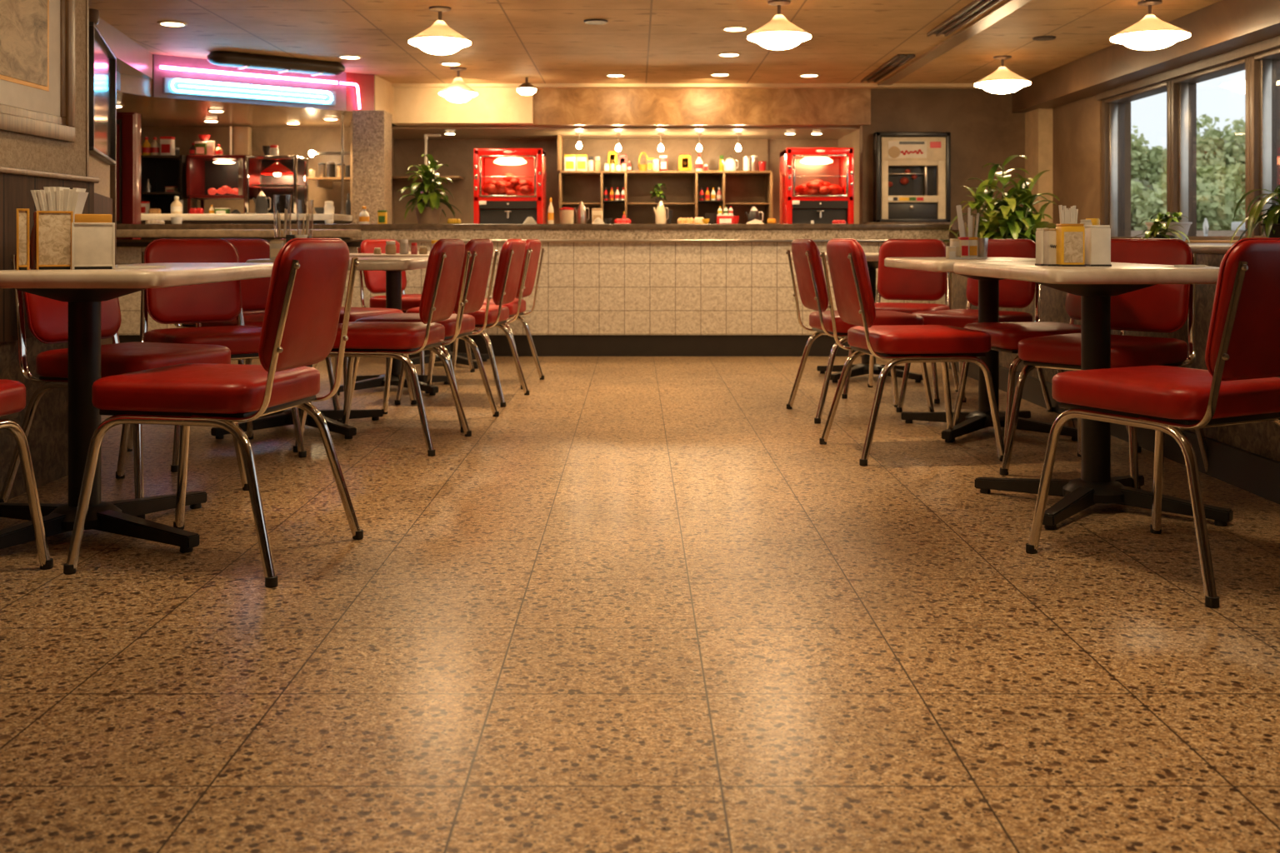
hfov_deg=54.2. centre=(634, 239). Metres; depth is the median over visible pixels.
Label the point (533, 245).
dining chair
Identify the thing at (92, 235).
napkin dispenser
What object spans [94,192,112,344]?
trim
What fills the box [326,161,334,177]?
canister
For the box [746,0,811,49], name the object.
pendant lamp
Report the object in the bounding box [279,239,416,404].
dining chair
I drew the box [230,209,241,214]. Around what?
cloth
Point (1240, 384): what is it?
dining chair
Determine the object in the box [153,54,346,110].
trim
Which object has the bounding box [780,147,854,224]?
display case
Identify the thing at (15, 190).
trim
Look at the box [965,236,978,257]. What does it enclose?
box
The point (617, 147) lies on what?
bulb
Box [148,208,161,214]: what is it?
tray
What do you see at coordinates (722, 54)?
recessed light
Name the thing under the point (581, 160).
carton
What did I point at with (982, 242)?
steel cup
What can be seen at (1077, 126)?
wall
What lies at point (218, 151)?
sauce bottle
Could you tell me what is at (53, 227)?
napkin dispenser
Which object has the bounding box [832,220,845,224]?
plate
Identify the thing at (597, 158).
storage jar
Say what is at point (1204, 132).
leafy tree
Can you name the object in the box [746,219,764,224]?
kitchen towel
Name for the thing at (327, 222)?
cup
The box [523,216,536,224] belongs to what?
cloth
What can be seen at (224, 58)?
ceiling light
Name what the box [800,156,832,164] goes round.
heat lamp
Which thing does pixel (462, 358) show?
dining table
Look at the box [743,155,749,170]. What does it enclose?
canister
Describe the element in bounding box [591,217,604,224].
cloth
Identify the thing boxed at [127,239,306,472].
dining chair
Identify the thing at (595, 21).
recessed light
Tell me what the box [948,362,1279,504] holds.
baseboard
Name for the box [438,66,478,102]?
pendant lamp
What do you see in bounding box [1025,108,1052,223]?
trim
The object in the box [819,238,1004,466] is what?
dining chair
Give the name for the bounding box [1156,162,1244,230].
leafy tree
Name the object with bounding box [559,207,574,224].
jar
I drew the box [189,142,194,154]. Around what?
sauce bottle
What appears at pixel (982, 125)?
wall
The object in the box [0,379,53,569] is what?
dining chair
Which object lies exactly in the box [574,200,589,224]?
pitcher
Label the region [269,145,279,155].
tub
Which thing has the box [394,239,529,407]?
dining chair
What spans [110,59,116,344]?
trim
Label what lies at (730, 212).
squeeze bottle
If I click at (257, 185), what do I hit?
shelf
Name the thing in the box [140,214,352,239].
countertop
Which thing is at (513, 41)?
ceiling
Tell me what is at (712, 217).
salad bowl
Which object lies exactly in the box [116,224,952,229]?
countertop
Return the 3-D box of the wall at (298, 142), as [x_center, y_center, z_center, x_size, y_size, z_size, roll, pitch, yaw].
[-4.310,-0.125,12.275,3.380,1.950,0.150,0,0,0]
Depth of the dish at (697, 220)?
11.63 m
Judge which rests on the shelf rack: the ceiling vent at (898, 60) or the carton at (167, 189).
the carton at (167, 189)
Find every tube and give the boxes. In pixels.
[160,65,337,84]
[340,81,360,109]
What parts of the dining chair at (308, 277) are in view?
leg, leg, seat, leg, backrest, leg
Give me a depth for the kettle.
12.56 m
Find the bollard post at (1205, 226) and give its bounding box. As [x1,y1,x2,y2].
[1202,218,1209,235]
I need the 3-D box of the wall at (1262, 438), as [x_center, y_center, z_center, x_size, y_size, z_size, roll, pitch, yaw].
[2.160,0.393,2.625,0.140,0.685,11.250,0,0,0]
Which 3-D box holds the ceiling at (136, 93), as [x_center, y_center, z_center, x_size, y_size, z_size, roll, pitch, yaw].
[-4.120,-1.265,10.990,3.760,0.330,3.980,0,0,0]
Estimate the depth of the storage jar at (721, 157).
12.68 m
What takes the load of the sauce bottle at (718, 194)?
on the shelving unit at (740, 189)
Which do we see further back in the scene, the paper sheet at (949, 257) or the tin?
the tin
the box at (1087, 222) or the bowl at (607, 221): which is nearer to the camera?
the box at (1087, 222)
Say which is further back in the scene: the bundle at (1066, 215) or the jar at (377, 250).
the jar at (377, 250)
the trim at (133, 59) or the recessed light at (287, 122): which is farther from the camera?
the recessed light at (287, 122)
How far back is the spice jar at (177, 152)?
11.49 m
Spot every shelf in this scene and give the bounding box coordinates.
[250,184,303,186]
[306,177,349,189]
[391,175,464,179]
[888,173,924,174]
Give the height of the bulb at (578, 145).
0.152 m
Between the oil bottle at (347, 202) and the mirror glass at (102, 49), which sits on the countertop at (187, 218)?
the oil bottle at (347, 202)
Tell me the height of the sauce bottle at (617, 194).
0.134 m
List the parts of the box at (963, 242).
lid, panel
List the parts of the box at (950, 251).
panel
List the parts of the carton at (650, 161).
panel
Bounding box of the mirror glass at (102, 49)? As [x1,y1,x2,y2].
[94,34,110,158]
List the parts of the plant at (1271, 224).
pot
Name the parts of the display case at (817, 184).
control panel, door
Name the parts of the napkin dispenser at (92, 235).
lid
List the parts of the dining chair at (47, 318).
leg, backrest, leg, seat, leg, leg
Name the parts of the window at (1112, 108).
frame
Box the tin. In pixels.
[214,208,230,214]
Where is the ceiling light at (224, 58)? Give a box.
[206,50,344,75]
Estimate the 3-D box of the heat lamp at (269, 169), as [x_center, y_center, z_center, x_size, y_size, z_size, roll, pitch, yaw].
[-3.292,-0.649,11.500,0.300,0.130,0.300,0,0,0]
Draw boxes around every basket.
[637,151,648,170]
[716,215,733,224]
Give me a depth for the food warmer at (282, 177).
11.68 m
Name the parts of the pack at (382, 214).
panel, lid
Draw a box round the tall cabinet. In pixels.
[116,112,140,239]
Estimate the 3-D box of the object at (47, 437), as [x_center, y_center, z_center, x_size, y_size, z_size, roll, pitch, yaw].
[-2.139,0.590,0.856,0.182,0.520,7.712,0,0,0]
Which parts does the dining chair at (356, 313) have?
leg, leg, seat, leg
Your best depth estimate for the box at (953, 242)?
5.42 m
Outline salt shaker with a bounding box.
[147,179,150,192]
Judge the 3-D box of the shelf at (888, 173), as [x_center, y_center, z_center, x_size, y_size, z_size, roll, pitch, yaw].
[2.499,-0.608,11.535,0.337,0.012,0.050,0,0,0]
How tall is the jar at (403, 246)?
0.085 m
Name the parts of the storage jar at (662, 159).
panel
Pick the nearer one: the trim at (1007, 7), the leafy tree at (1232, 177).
the trim at (1007, 7)
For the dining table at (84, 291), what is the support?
on the floor
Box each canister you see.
[318,162,324,177]
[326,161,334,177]
[336,163,344,177]
[345,165,349,177]
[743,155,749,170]
[750,155,757,170]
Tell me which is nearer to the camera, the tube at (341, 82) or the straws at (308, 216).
the straws at (308, 216)
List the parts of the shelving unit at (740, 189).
post, shelf, jar shelf, shelf, shelf, jar shelf, shelf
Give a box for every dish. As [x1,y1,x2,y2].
[145,220,164,224]
[189,207,204,214]
[447,218,460,224]
[614,218,630,224]
[694,217,704,224]
[767,218,775,224]
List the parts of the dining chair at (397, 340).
leg, leg, seat, leg, backrest, leg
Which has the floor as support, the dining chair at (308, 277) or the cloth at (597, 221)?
the dining chair at (308, 277)
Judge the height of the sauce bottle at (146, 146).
0.176 m
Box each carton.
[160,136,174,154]
[165,186,178,192]
[195,141,206,154]
[206,140,214,154]
[269,241,284,259]
[564,155,575,170]
[575,155,587,170]
[591,208,603,223]
[646,158,654,170]
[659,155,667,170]
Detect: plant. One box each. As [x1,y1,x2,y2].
[396,154,462,224]
[650,183,666,202]
[946,155,1059,279]
[1132,217,1189,243]
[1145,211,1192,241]
[1230,185,1279,244]
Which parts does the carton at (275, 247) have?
panel, lid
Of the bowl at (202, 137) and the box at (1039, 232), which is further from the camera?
the bowl at (202, 137)
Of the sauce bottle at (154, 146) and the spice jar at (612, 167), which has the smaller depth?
the sauce bottle at (154, 146)
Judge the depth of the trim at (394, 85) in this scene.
11.42 m
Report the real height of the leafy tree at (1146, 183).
2.515 m
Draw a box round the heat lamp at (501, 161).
[494,157,526,164]
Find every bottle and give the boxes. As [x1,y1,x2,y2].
[30,211,36,269]
[142,136,150,154]
[150,136,159,154]
[170,196,182,214]
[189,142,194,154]
[209,205,214,214]
[215,144,222,154]
[345,193,350,214]
[359,206,369,224]
[547,197,554,224]
[603,187,608,200]
[609,187,614,200]
[615,187,619,200]
[620,187,624,200]
[627,160,630,170]
[695,154,703,170]
[699,187,704,200]
[705,187,709,200]
[710,187,715,200]
[716,187,721,200]
[717,205,722,214]
[723,205,728,214]
[728,205,733,214]
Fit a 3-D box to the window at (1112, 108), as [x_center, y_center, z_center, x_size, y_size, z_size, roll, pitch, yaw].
[3.848,-0.561,9.440,0.165,1.127,1.280,0,0,0]
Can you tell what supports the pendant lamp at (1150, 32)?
hanging from the ceiling at (513, 41)
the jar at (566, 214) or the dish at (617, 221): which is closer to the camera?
the dish at (617, 221)
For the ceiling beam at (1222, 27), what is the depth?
8.45 m
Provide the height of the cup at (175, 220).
0.057 m
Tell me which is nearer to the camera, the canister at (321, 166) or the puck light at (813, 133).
the canister at (321, 166)
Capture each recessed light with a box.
[157,20,187,26]
[202,120,219,122]
[207,109,225,112]
[285,121,300,124]
[322,117,339,119]
[337,55,362,59]
[439,61,462,65]
[605,73,626,77]
[709,72,730,76]
[716,52,741,56]
[720,25,749,31]
[798,73,819,77]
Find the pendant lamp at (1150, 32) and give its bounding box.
[1110,0,1190,49]
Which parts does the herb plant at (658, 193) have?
pot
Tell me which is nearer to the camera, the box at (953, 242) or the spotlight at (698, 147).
the box at (953, 242)
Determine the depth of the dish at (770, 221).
11.44 m
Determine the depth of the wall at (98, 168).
7.04 m
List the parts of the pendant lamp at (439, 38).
lamp shade, stem, lamp shade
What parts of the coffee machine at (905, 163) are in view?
sign panel, drawer, post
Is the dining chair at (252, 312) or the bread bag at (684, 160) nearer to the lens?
the dining chair at (252, 312)
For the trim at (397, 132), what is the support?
attached to the wall at (982, 125)
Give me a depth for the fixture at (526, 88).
10.95 m
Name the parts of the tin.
panel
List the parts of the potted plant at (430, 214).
stem, pot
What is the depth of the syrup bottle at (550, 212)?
11.28 m
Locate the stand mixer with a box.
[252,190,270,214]
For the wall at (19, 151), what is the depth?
4.53 m
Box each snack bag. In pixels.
[607,150,617,170]
[617,154,627,170]
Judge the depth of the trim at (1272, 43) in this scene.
8.30 m
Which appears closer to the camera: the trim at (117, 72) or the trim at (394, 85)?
the trim at (117, 72)
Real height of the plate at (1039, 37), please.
0.012 m
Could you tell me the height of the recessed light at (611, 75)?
0.010 m
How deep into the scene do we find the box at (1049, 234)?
3.90 m
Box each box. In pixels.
[270,240,285,245]
[285,235,294,243]
[945,246,955,258]
[950,238,959,257]
[957,237,969,257]
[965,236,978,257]
[1035,228,1044,265]
[1043,228,1056,266]
[1055,223,1085,266]
[1080,219,1091,225]
[1083,225,1111,266]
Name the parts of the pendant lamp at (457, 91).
stem, lamp shade, lamp shade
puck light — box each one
[443,132,456,134]
[783,132,796,134]
[810,132,823,134]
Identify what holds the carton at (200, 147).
on the food warmer at (208, 177)
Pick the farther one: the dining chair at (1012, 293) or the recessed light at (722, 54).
the recessed light at (722, 54)
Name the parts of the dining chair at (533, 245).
leg, seat, leg, backrest, leg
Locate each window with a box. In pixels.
[1101,80,1169,239]
[1170,56,1249,239]
[1250,47,1279,238]
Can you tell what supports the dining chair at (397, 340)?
on the floor
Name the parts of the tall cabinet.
door glass, door, panel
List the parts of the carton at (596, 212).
lid, panel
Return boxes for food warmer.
[186,155,258,214]
[245,155,308,214]
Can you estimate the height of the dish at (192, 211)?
0.067 m
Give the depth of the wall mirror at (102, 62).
6.89 m
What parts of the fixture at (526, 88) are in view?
lamp shade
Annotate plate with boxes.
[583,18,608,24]
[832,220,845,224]
[1032,35,1055,40]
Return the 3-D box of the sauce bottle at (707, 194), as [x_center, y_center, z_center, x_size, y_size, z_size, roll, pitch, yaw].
[0.729,-0.461,12.570,0.047,0.134,0.046,0,0,0]
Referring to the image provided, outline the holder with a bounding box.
[16,208,29,269]
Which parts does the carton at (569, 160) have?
panel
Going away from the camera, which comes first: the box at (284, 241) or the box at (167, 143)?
the box at (284, 241)
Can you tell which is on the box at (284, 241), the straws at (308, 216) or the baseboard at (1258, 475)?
the straws at (308, 216)
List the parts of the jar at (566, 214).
lid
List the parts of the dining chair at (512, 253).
leg, leg, seat, leg, backrest, leg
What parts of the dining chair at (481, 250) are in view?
leg, leg, seat, leg, backrest, leg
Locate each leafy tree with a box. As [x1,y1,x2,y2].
[1130,114,1244,168]
[1130,140,1166,185]
[1130,176,1244,230]
[1130,177,1161,230]
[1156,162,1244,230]
[1196,128,1244,167]
[1218,116,1244,140]
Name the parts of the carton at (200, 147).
panel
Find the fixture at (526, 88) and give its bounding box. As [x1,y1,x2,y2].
[516,77,536,94]
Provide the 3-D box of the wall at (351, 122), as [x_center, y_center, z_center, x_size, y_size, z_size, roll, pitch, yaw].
[-2.560,-0.125,12.250,0.120,1.950,1.500,0,0,0]
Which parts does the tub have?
lid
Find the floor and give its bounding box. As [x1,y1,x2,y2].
[0,356,1279,852]
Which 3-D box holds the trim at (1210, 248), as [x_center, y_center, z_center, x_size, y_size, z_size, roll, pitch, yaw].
[2.915,0.036,2.635,1.670,0.028,11.270,0,0,0]
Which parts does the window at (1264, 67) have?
frame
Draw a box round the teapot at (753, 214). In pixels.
[745,206,763,222]
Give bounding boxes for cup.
[170,216,182,224]
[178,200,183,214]
[294,235,307,238]
[325,220,333,224]
[759,161,765,170]
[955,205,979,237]
[977,238,988,257]
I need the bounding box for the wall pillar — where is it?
[352,110,391,239]
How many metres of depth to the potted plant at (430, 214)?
9.47 m
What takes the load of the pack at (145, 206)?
on the countertop at (187, 218)
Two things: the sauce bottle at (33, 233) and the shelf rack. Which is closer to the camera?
the sauce bottle at (33, 233)
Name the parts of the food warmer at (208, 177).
leg, leg, panel, door frame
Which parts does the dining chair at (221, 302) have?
leg, leg, backrest, seat, leg, leg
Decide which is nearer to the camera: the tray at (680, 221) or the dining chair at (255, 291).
the dining chair at (255, 291)
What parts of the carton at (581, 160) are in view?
panel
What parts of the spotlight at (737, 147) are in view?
bulb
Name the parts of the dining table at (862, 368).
plate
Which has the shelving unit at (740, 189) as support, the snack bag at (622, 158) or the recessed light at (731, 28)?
the snack bag at (622, 158)
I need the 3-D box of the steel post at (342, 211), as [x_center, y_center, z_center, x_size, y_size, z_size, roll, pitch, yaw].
[-2.550,-0.657,10.900,0.034,0.865,0.034,0,0,0]
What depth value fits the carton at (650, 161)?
12.57 m
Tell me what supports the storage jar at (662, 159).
on the shelving unit at (740, 189)
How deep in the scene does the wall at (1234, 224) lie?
24.00 m
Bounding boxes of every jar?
[175,147,179,154]
[324,201,334,214]
[373,247,381,254]
[385,240,396,254]
[399,239,409,254]
[410,242,417,254]
[419,245,427,254]
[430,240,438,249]
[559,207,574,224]
[588,156,593,170]
[595,156,599,170]
[604,163,609,170]
[610,163,614,170]
[615,163,620,170]
[621,163,625,170]
[652,159,659,170]
[719,155,724,170]
[1085,218,1099,224]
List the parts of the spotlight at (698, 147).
bulb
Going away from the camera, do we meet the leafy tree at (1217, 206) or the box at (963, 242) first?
the box at (963, 242)
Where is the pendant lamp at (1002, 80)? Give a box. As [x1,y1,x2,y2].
[974,55,1031,94]
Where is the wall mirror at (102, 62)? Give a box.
[89,21,116,164]
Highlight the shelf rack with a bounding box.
[140,155,197,214]
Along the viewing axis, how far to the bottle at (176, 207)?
11.06 m
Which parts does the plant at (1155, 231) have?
stem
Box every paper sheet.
[115,265,171,268]
[939,257,990,259]
[1171,265,1208,267]
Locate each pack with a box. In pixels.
[140,201,149,214]
[377,210,387,224]
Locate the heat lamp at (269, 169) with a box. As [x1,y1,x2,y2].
[260,162,293,176]
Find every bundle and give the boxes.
[30,186,88,222]
[1058,205,1078,224]
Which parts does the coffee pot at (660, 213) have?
lid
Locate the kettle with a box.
[721,155,739,170]
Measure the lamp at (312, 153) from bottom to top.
0.060 m
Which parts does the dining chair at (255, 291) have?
seat, leg, backrest, leg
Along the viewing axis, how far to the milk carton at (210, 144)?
11.47 m
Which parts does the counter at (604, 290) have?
shadow rail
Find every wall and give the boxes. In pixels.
[0,0,85,176]
[89,153,109,197]
[140,127,349,214]
[350,120,394,239]
[395,139,837,224]
[837,129,859,224]
[859,88,1024,309]
[951,253,1279,461]
[1052,95,1130,236]
[1130,221,1244,236]
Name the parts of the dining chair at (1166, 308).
leg, leg, seat, leg, backrest, leg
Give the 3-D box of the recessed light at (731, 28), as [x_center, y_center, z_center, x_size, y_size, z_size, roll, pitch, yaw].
[0.676,-1.425,8.445,0.190,0.010,0.190,0,0,0]
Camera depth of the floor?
2.68 m
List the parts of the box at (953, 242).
lid, panel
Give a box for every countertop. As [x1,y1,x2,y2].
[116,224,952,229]
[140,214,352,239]
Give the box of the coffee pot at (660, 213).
[653,200,668,224]
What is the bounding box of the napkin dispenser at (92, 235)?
[71,214,114,269]
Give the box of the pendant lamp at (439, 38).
[408,5,471,54]
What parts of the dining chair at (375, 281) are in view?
backrest, seat, leg, leg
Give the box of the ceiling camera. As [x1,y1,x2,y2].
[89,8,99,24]
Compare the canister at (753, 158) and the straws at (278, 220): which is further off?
the canister at (753, 158)
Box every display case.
[473,148,545,224]
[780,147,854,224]
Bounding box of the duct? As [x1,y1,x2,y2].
[229,126,251,155]
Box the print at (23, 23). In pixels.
[0,0,47,86]
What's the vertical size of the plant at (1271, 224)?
0.521 m
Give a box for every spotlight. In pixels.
[657,133,664,151]
[695,133,702,151]
[735,133,741,151]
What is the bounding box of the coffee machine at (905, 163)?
[873,131,950,222]
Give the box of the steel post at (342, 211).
[340,115,344,214]
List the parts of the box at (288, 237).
lid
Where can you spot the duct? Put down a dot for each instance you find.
(242, 135)
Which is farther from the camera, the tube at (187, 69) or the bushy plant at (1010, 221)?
the tube at (187, 69)
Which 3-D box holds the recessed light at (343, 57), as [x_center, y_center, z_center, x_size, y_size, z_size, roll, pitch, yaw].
[-2.223,-1.425,9.750,0.190,0.010,0.190,0,0,0]
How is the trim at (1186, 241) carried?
on the wall
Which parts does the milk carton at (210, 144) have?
panel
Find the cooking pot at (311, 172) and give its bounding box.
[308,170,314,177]
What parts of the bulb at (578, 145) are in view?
bulb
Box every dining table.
[0,262,274,553]
[210,257,428,439]
[330,253,449,395]
[401,251,499,369]
[790,252,923,382]
[884,257,1077,443]
[953,261,1233,529]
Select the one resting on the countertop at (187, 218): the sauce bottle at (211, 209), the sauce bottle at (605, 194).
the sauce bottle at (211, 209)
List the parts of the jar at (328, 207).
lid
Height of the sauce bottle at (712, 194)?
0.134 m
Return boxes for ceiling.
[89,0,1221,83]
[116,73,398,127]
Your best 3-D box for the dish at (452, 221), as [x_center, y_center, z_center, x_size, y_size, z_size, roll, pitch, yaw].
[-1.374,-0.139,9.500,0.104,0.051,0.103,0,0,0]
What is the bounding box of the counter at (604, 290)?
[116,224,952,356]
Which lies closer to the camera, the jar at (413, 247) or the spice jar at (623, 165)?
the jar at (413, 247)
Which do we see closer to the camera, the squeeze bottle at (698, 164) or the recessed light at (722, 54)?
the recessed light at (722, 54)
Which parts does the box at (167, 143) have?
panel, lid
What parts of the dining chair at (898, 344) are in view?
leg, backrest, leg, seat, leg, leg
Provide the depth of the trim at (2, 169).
4.31 m
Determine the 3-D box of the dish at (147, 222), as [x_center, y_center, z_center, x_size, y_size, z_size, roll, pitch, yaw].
[-3.628,-0.133,9.450,0.143,0.038,0.141,0,0,0]
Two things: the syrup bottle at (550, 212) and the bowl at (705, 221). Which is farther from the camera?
the bowl at (705, 221)
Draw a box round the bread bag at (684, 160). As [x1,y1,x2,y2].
[678,154,691,170]
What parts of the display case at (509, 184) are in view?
door, control panel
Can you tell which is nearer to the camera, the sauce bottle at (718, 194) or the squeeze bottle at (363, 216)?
the squeeze bottle at (363, 216)
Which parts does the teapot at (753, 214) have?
handle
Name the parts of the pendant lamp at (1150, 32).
stem, lamp shade, lamp shade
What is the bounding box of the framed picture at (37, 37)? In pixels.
[0,0,74,142]
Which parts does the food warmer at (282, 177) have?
panel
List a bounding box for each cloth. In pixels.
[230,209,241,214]
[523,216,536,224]
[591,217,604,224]
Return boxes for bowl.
[198,134,209,141]
[262,145,269,155]
[314,207,324,214]
[604,218,612,224]
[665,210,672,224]
[702,219,709,224]
[705,213,716,224]
[733,215,739,224]
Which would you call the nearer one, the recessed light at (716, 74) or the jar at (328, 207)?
the recessed light at (716, 74)
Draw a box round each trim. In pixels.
[0,166,99,183]
[0,173,94,342]
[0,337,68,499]
[85,0,89,176]
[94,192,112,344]
[95,17,153,79]
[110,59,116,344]
[116,71,119,90]
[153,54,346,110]
[346,72,374,111]
[374,75,394,119]
[391,87,534,126]
[391,126,859,139]
[392,83,979,88]
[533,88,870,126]
[863,222,967,229]
[878,0,1031,85]
[949,243,1234,254]
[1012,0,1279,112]
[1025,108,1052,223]
[1096,35,1279,100]
[1185,240,1238,243]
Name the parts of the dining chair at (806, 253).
leg, backrest, leg, seat, leg, leg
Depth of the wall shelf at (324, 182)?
11.71 m
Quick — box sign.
[163,77,335,105]
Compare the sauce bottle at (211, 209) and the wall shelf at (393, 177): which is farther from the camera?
the wall shelf at (393, 177)
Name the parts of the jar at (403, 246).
lid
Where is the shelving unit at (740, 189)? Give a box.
[557,135,772,224]
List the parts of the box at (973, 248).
lid, panel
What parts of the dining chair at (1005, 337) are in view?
leg, leg, seat, leg, backrest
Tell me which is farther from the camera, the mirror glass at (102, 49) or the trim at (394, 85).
the trim at (394, 85)
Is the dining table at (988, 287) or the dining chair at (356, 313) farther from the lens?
the dining chair at (356, 313)
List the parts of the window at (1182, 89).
frame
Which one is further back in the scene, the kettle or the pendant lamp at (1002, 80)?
the kettle
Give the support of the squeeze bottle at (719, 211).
on the basket at (721, 219)
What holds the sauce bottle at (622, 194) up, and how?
on the shelving unit at (740, 189)
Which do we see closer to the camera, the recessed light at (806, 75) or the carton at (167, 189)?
the recessed light at (806, 75)
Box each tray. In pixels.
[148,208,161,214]
[677,217,694,224]
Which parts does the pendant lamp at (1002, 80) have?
stem, lamp shade, lamp shade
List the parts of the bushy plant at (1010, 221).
stem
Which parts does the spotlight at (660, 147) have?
bulb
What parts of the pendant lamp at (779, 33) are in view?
stem, lamp shade, lamp shade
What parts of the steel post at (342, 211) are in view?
post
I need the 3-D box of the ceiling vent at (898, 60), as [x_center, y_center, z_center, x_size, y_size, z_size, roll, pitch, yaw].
[2.090,-1.419,10.410,0.138,0.022,1.580,0,0,0]
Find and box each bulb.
[575,133,582,149]
[615,133,621,151]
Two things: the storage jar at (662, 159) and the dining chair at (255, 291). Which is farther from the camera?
the storage jar at (662, 159)
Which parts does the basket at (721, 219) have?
panel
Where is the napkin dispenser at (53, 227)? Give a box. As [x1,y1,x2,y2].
[36,210,73,269]
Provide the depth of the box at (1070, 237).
3.85 m
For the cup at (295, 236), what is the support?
on the box
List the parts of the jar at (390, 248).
lid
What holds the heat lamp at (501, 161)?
attached to the display case at (509, 184)
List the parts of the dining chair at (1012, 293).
leg, leg, seat, backrest, leg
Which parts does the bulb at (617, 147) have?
bulb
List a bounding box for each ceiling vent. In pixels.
[860,54,915,82]
[927,0,1001,36]
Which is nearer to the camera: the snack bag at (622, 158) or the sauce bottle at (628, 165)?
the sauce bottle at (628, 165)
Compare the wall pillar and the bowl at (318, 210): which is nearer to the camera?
the wall pillar
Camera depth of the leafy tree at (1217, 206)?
26.43 m
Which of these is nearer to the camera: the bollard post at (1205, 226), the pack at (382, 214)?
the pack at (382, 214)
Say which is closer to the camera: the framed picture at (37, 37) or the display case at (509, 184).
the framed picture at (37, 37)
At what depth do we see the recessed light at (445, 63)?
10.09 m
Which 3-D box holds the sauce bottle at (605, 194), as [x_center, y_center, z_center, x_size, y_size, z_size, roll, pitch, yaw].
[-0.293,-0.461,12.570,0.047,0.134,0.046,0,0,0]
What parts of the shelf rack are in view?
panel, shelf, shelf, panel, panel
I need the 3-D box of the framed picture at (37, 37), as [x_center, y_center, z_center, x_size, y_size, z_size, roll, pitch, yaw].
[-2.048,-0.802,3.750,0.024,0.895,1.600,0,0,0]
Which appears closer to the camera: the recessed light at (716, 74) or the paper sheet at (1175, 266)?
the paper sheet at (1175, 266)
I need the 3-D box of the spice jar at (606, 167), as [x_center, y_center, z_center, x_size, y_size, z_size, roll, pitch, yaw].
[-0.284,-0.727,12.530,0.050,0.075,0.049,0,0,0]
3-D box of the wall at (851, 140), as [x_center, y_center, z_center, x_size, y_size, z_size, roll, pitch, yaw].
[2.185,-0.290,12.375,0.150,2.280,1.250,0,0,0]
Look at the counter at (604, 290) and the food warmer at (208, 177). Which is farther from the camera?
the food warmer at (208, 177)
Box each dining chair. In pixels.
[0,240,248,519]
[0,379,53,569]
[63,238,363,588]
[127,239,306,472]
[174,310,264,328]
[195,239,342,423]
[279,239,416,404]
[292,239,471,456]
[348,239,499,432]
[356,239,474,374]
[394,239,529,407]
[432,239,545,389]
[785,239,934,424]
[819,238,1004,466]
[841,239,959,404]
[895,239,1053,412]
[952,293,1141,452]
[1000,238,1208,489]
[1025,238,1279,608]
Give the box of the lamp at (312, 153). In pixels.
[309,150,349,156]
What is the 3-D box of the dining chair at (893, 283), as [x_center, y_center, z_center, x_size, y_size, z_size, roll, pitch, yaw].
[1.469,0.423,6.860,0.530,0.855,0.614,0,0,25]
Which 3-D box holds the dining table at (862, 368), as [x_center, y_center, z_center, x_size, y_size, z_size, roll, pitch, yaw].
[1.440,0.466,7.700,0.920,0.768,0.700,0,0,0]
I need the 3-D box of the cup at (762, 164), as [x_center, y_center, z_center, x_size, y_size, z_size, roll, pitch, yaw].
[1.285,-0.739,12.600,0.076,0.101,0.076,0,0,0]
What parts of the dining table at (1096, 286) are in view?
plate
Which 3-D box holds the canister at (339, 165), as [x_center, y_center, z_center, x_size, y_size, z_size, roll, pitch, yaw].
[-2.777,-0.653,11.800,0.074,0.142,0.074,0,0,0]
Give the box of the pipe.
[423,134,440,207]
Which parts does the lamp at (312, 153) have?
bulb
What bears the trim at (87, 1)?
attached to the wall at (19, 151)
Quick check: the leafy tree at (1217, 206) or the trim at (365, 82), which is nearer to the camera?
the trim at (365, 82)
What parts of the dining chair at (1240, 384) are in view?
leg, leg, leg, seat, backrest, leg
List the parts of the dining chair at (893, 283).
leg, leg, seat, backrest, leg, leg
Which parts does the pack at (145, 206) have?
panel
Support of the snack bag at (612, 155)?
on the shelving unit at (740, 189)

